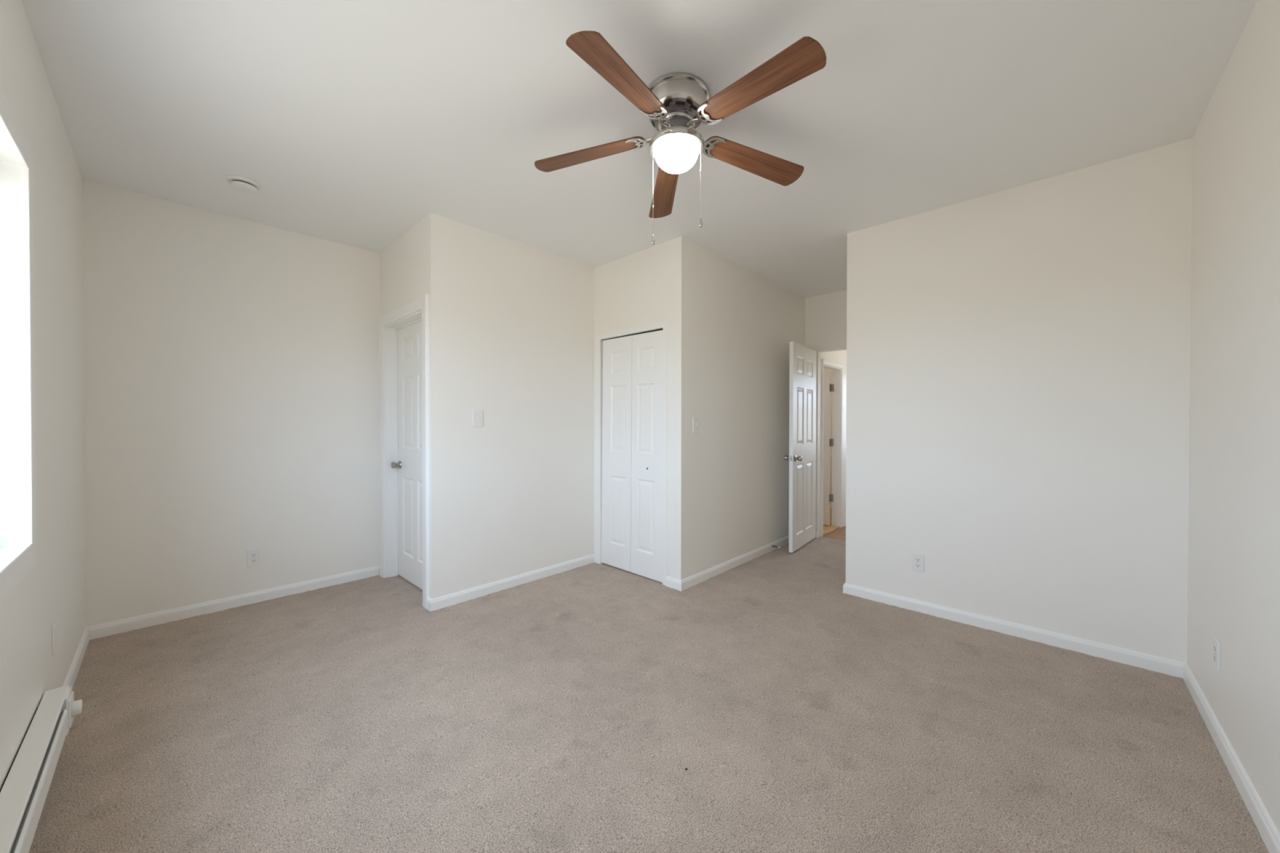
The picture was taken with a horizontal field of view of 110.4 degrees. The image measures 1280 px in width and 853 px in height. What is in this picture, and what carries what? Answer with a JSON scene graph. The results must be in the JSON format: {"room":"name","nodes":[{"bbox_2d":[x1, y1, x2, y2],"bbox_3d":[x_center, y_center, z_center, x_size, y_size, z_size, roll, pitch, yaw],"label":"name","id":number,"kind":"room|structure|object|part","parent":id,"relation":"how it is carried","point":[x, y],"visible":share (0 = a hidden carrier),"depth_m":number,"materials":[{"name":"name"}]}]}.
{"room":"empty bedroom","nodes":[
{"label":"empty bedroom","id":0,"kind":"room"},
{"bbox_2d":[0,0,85,789],"bbox_3d":[-1.550,-0.070,0.917,4.753,2.635,0.150,0,1,43],"label":"wall","id":1,"kind":"structure","parent":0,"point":[54,590],"depth_m":1.76,"materials":[{"name":"white paint"}]},
{"bbox_2d":[0,84,36,604],"bbox_3d":[-1.410,-0.227,0.797,2.010,1.430,0.157,0,1,43],"label":"window","id":2,"kind":"structure","parent":1,"relation":"attached to","point":[18,496],"depth_m":1.46,"materials":[{"name":"white glass"}]},
{"bbox_2d":[0,684,82,852],"bbox_3d":[-1.075,1.065,0.647,3.048,0.142,0.093,0,1,43],"label":"baseboard heater","id":3,"kind":"object","parent":1,"relation":"attached to","point":[24,789],"visible":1,"depth_m":1.31,"materials":[{"name":"white metal"}]},
{"bbox_3d":[-1.026,1.087,0.617,2.929,0.096,0.016,0,1,43],"label":"panel","id":4,"kind":"part","parent":3,"relation":"part of","materials":[{"name":"white metal"}]},
{"bbox_3d":[-2.136,1.063,1.671,0.091,0.102,0.006,0,1,43],"label":"thermostat plate","id":5,"kind":"part","parent":3,"relation":"part of","materials":[{"name":"white plastic"}]},
{"bbox_3d":[-2.126,1.063,1.681,0.054,0.054,0.022,0,1,43],"label":"thermostat knob","id":6,"kind":"part","parent":3,"relation":"part of","materials":[{"name":"white plastic"}]},
{"bbox_2d":[51,621,57,654],"bbox_3d":[-2.382,0.861,1.812,0.070,0.115,0.008,0,1,43],"label":"wall plate","id":7,"kind":"object","parent":1,"relation":"attached to","point":[54,627],"visible":1,"depth_m":1.80,"materials":[{"name":"white plastic"}]},
{"bbox_2d":[62,626,89,688],"bbox_3d":[-1.513,1.199,1.004,4.503,0.084,0.014,0,1,43],"label":"baseboard","id":8,"kind":"structure","parent":1,"relation":"attached to","point":[71,677],"depth_m":2.23,"materials":[{"name":"white paint"}]},
{"bbox_2d":[82,178,379,626],"bbox_3d":[-0.797,-0.101,5.122,0.100,2.635,7.015,0,1,43],"label":"wall","id":9,"kind":"structure","parent":0,"point":[231,364],"depth_m":2.94,"materials":[{"name":"white paint"}]},
{"bbox_2d":[87,565,379,639],"bbox_3d":[-2.638,1.183,3.087,0.014,0.084,1.515,0,1,43],"label":"baseboard","id":10,"kind":"structure","parent":9,"relation":"attached to","point":[104,629],"depth_m":2.94,"materials":[{"name":"white paint"}]},
{"bbox_2d":[247,548,260,567],"bbox_3d":[-2.659,0.905,3.065,0.008,0.115,0.070,0,1,43],"label":"wall outlet","id":11,"kind":"object","parent":9,"relation":"attached to","point":[254,555],"visible":1,"depth_m":3.06,"materials":[{"name":"white plastic"}]},
{"bbox_2d":[250,558,257,563],"bbox_3d":[-2.657,0.924,3.063,0.002,0.027,0.033,0,1,43],"label":"receptacle","id":12,"kind":"object","parent":11,"relation":"attached to","point":[252,560],"depth_m":3.06,"materials":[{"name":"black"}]},
{"bbox_2d":[250,552,257,557],"bbox_3d":[-2.657,0.885,3.063,0.002,0.027,0.033,0,1,43],"label":"receptacle","id":13,"kind":"object","parent":11,"relation":"attached to","point":[252,554],"depth_m":3.06,"materials":[{"name":"white plastic"}]},
{"bbox_2d":[379,217,425,460],"bbox_3d":[-1.747,-0.089,3.360,0.924,2.635,0.115,0,1,43],"label":"wall","id":14,"kind":"structure","parent":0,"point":[402,264],"depth_m":3.27,"materials":[{"name":"white paint"}]},
{"bbox_2d":[378,293,429,608],"bbox_3d":[-1.722,0.172,3.327,0.950,2.109,0.132,0,1,43],"label":"door frame","id":15,"kind":"structure","parent":14,"relation":"attached to","point":[421,303],"depth_m":3.56,"materials":[{"name":"white paint"}]},
{"bbox_2d":[391,320,422,590],"bbox_3d":[-1.705,0.209,3.344,0.750,1.985,0.100,0,1,43],"label":"door","id":16,"kind":"structure","parent":14,"relation":"in","point":[410,542],"depth_m":3.43,"materials":[{"name":"white paint"}]},
{"bbox_3d":[-1.947,0.307,3.548,0.064,0.064,0.066,0,1,43],"label":"knob","id":17,"kind":"part","parent":16,"relation":"part of","materials":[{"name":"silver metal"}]},
{"bbox_2d":[424,213,594,599],"bbox_3d":[-0.923,-0.089,3.491,0.100,2.635,1.433,0,1,43],"label":"wall","id":18,"kind":"structure","parent":0,"point":[511,323],"depth_m":3.32,"materials":[{"name":"white paint"}]},
{"bbox_2d":[426,597,431,611],"bbox_3d":[-1.394,1.185,2.949,0.058,0.084,0.014,0,1,43],"label":"baseboard","id":19,"kind":"structure","parent":18,"relation":"attached to","point":[428,601],"depth_m":2.95,"materials":[{"name":"white paint"}]},
{"bbox_2d":[472,410,483,426],"bbox_3d":[-1.150,-0.056,3.162,0.019,0.117,0.076,0,1,43],"label":"light switch","id":20,"kind":"object","parent":18,"relation":"attached to","point":[477,415],"visible":1,"depth_m":3.16,"materials":[{"name":"white plastic"}]},
{"bbox_2d":[430,553,594,611],"bbox_3d":[-0.894,1.182,3.450,0.014,0.084,1.426,0,1,43],"label":"baseboard","id":21,"kind":"structure","parent":18,"relation":"attached to","point":[437,603],"depth_m":3.33,"materials":[{"name":"white paint"}]},
{"bbox_2d":[594,240,671,577],"bbox_3d":[-0.055,-0.089,3.701,0.880,2.635,0.100,0,1,43],"label":"wall","id":22,"kind":"structure","parent":0,"point":[632,291],"depth_m":3.58,"materials":[{"name":"white paint"}]},
{"bbox_2d":[594,320,667,585],"bbox_3d":[-0.065,0.210,3.709,0.837,2.030,0.105,0,1,43],"label":"door frame","id":23,"kind":"structure","parent":22,"relation":"attached to","point":[663,324],"depth_m":3.91,"materials":[{"name":"white paint"}]},
{"bbox_2d":[601,328,662,582],"bbox_3d":[-0.068,0.220,3.682,0.732,1.966,0.032,1,1,43],"label":"door","id":24,"kind":"structure","parent":22,"relation":"in","point":[632,462],"depth_m":3.65,"materials":[{"name":"white paint"}]},
{"bbox_2d":[666,576,681,591],"bbox_3d":[0.256,1.184,3.340,0.144,0.084,0.014,0,1,43],"label":"baseboard","id":25,"kind":"structure","parent":22,"relation":"attached to","point":[673,583],"depth_m":3.33,"materials":[{"name":"white paint"}]},
{"bbox_2d":[21,0,1257,297],"bbox_3d":[0.815,-1.454,3.465,4.903,0.100,7.415,0,1,43],"label":"ceiling","id":26,"kind":"structure","parent":0,"point":[356,122],"depth_m":1.94,"materials":[{"name":"white paint"}]},
{"bbox_2d":[226,174,261,194],"bbox_3d":[-2.269,-1.378,2.548,0.150,0.046,0.150,0,1,43],"label":"smoke detector","id":27,"kind":"object","parent":26,"relation":"attached to","point":[241,184],"visible":1,"depth_m":2.52,"materials":[{"name":"white plastic"}]},
{"bbox_2d":[534,31,826,244],"bbox_3d":[0.163,-1.093,1.847,1.222,0.598,1.232,0,1,43],"label":"ceiling fan","id":28,"kind":"object","parent":26,"relation":"hanging from","point":[675,104],"visible":1,"depth_m":1.78,"materials":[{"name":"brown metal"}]},
{"bbox_3d":[-0.225,-1.209,1.978,0.513,0.006,0.129,-5,10,14],"label":"blade","id":29,"kind":"part","parent":28,"relation":"part of","materials":[{"name":"brown wood"}]},
{"bbox_3d":[-0.054,-1.206,1.552,0.129,0.006,0.513,13,13,30],"label":"blade","id":30,"kind":"part","parent":28,"relation":"part of","materials":[{"name":"brown wood"}]},
{"bbox_3d":[0.128,-1.211,2.273,0.129,0.006,0.513,-11,-4,-5],"label":"blade","id":31,"kind":"part","parent":28,"relation":"part of","materials":[{"name":"brown wood"}]},
{"bbox_3d":[0.154,-1.294,1.882,0.225,0.028,0.225,0,1,43],"label":"vent plate","id":32,"kind":"part","parent":28,"relation":"part of","materials":[{"name":"silver metal"}]},
{"bbox_3d":[0.154,-1.134,1.883,0.190,0.096,0.190,0,1,43],"label":"lamp globe","id":33,"kind":"part","parent":28,"relation":"part of","materials":[{"name":"white glass"}]},
{"bbox_3d":[0.247,-1.023,1.814,0.005,0.340,0.006,0,1,43],"label":"pull chain","id":34,"kind":"part","parent":28,"relation":"part of","materials":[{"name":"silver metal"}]},
{"bbox_3d":[0.517,-1.209,2.028,0.513,0.006,0.129,6,-13,-22],"label":"blade","id":35,"kind":"part","parent":28,"relation":"part of","materials":[{"name":"brown wood"}]},
{"bbox_3d":[0.405,-1.206,1.583,0.129,0.006,0.513,14,-3,-40],"label":"blade","id":36,"kind":"part","parent":28,"relation":"part of","materials":[{"name":"brown wood"}]},
{"bbox_2d":[28,507,1268,852],"bbox_3d":[0.870,1.224,3.547,4.563,0.022,7.045,0,1,43],"label":"floor","id":37,"kind":"structure","parent":0,"point":[568,711],"depth_m":1.79,"materials":[{"name":"beige carpet"}]},
{"bbox_2d":[670,236,804,580],"bbox_3d":[1.025,-0.092,4.136,0.100,2.635,2.211,0,1,43],"label":"wall","id":38,"kind":"structure","parent":0,"point":[733,327],"depth_m":3.75,"materials":[{"name":"white paint"}]},
{"bbox_2d":[693,417,698,432],"bbox_3d":[0.435,-0.011,3.420,0.019,0.117,0.076,0,1,43],"label":"light switch","id":39,"kind":"object","parent":38,"relation":"attached to","point":[695,420],"visible":1,"depth_m":3.42,"materials":[{"name":"white plastic"}]},
{"bbox_2d":[680,535,788,591],"bbox_3d":[1.060,1.179,4.101,0.014,0.084,2.224,0,1,43],"label":"baseboard","id":40,"kind":"structure","parent":38,"relation":"attached to","point":[698,578],"depth_m":3.78,"materials":[{"name":"white paint"}]},
{"bbox_2d":[804,289,846,537],"bbox_3d":[1.452,-0.100,5.319,2.913,2.635,0.100,0,1,43],"label":"wall","id":41,"kind":"structure","parent":0,"point":[825,315],"depth_m":4.80,"materials":[{"name":"white paint"}]},
{"bbox_2d":[783,341,816,552],"bbox_3d":[1.652,0.195,4.503,0.166,2.000,0.738,0,1,38],"label":"door","id":42,"kind":"structure","parent":41,"relation":"in","point":[802,359],"depth_m":4.43,"materials":[{"name":"white paint"}]},
{"bbox_3d":[1.429,0.304,4.298,0.066,0.064,0.064,0,1,38],"label":"knob","id":43,"kind":"part","parent":42,"relation":"part of","materials":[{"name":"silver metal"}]},
{"bbox_3d":[1.508,0.305,4.236,0.066,0.064,0.064,0,1,38],"label":"knob","id":44,"kind":"part","parent":42,"relation":"part of","materials":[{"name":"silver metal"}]},
{"bbox_2d":[821,350,846,520],"bbox_3d":[2.562,-0.101,5.564,0.100,2.635,1.776,0,1,43],"label":"wall","id":45,"kind":"structure","parent":0,"point":[838,357],"depth_m":5.27,"materials":[{"name":"white paint"}]},
{"bbox_2d":[822,370,834,525],"bbox_3d":[2.107,0.261,5.547,0.581,1.862,0.046,0,1,43],"label":"door","id":46,"kind":"structure","parent":45,"relation":"in","point":[828,497],"depth_m":5.38,"materials":[{"name":"white paint"}]},
{"bbox_2d":[822,526,839,535],"bbox_3d":[2.182,1.211,5.131,0.040,0.024,0.600,0,1,43],"label":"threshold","id":47,"kind":"structure","parent":45,"relation":"attached to","point":[835,527],"depth_m":5.15,"materials":[{"name":"beige wood"}]},
{"bbox_2d":[821,359,845,537],"bbox_3d":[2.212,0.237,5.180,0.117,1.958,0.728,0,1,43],"label":"door frame","id":48,"kind":"structure","parent":45,"relation":"attached to","point":[836,372],"depth_m":5.34,"materials":[{"name":"white paint"}]},
{"bbox_2d":[845,137,1192,662],"bbox_3d":[2.119,-0.080,2.738,1.590,2.635,0.100,0,1,43],"label":"wall","id":49,"kind":"structure","parent":0,"point":[1018,358],"depth_m":2.54,"materials":[{"name":"white paint"}]},
{"bbox_2d":[911,552,924,572],"bbox_3d":[1.834,0.898,2.937,0.070,0.115,0.008,0,1,43],"label":"wall outlet","id":50,"kind":"object","parent":49,"relation":"attached to","point":[917,560],"visible":1,"depth_m":2.93,"materials":[{"name":"white plastic"}]},
{"bbox_2d":[915,563,920,568],"bbox_3d":[1.832,0.917,2.935,0.033,0.027,0.002,0,1,43],"label":"receptacle","id":51,"kind":"object","parent":50,"relation":"attached to","point":[917,565],"depth_m":2.93,"materials":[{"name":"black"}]},
{"bbox_2d":[915,557,920,561],"bbox_3d":[1.832,0.878,2.935,0.033,0.027,0.002,0,1,43],"label":"receptacle","id":52,"kind":"object","parent":50,"relation":"attached to","point":[917,559],"depth_m":2.93,"materials":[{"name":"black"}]},
{"bbox_2d":[843,582,1186,678],"bbox_3d":[2.074,1.190,2.711,1.604,0.084,0.014,0,1,43],"label":"baseboard","id":53,"kind":"structure","parent":49,"relation":"attached to","point":[1149,662],"depth_m":2.56,"materials":[{"name":"white paint"}]},
{"bbox_2d":[1186,0,1279,834],"bbox_3d":[1.466,-0.066,0.806,0.100,2.635,3.812,0,1,43],"label":"wall","id":54,"kind":"structure","parent":0,"point":[1233,545],"depth_m":1.57,"materials":[{"name":"white paint"}]},
{"bbox_2d":[1213,635,1220,671],"bbox_3d":[2.276,0.897,1.758,0.008,0.115,0.070,0,1,43],"label":"wall outlet","id":55,"kind":"object","parent":54,"relation":"attached to","point":[1216,644],"visible":1,"depth_m":1.75,"materials":[{"name":"white plastic"}]},
{"bbox_2d":[1182,663,1279,852],"bbox_3d":[1.389,1.204,0.818,0.014,0.084,3.712,0,1,43],"label":"baseboard","id":56,"kind":"structure","parent":54,"relation":"attached to","point":[1265,826],"depth_m":1.53,"materials":[{"name":"white paint"}]}
]}

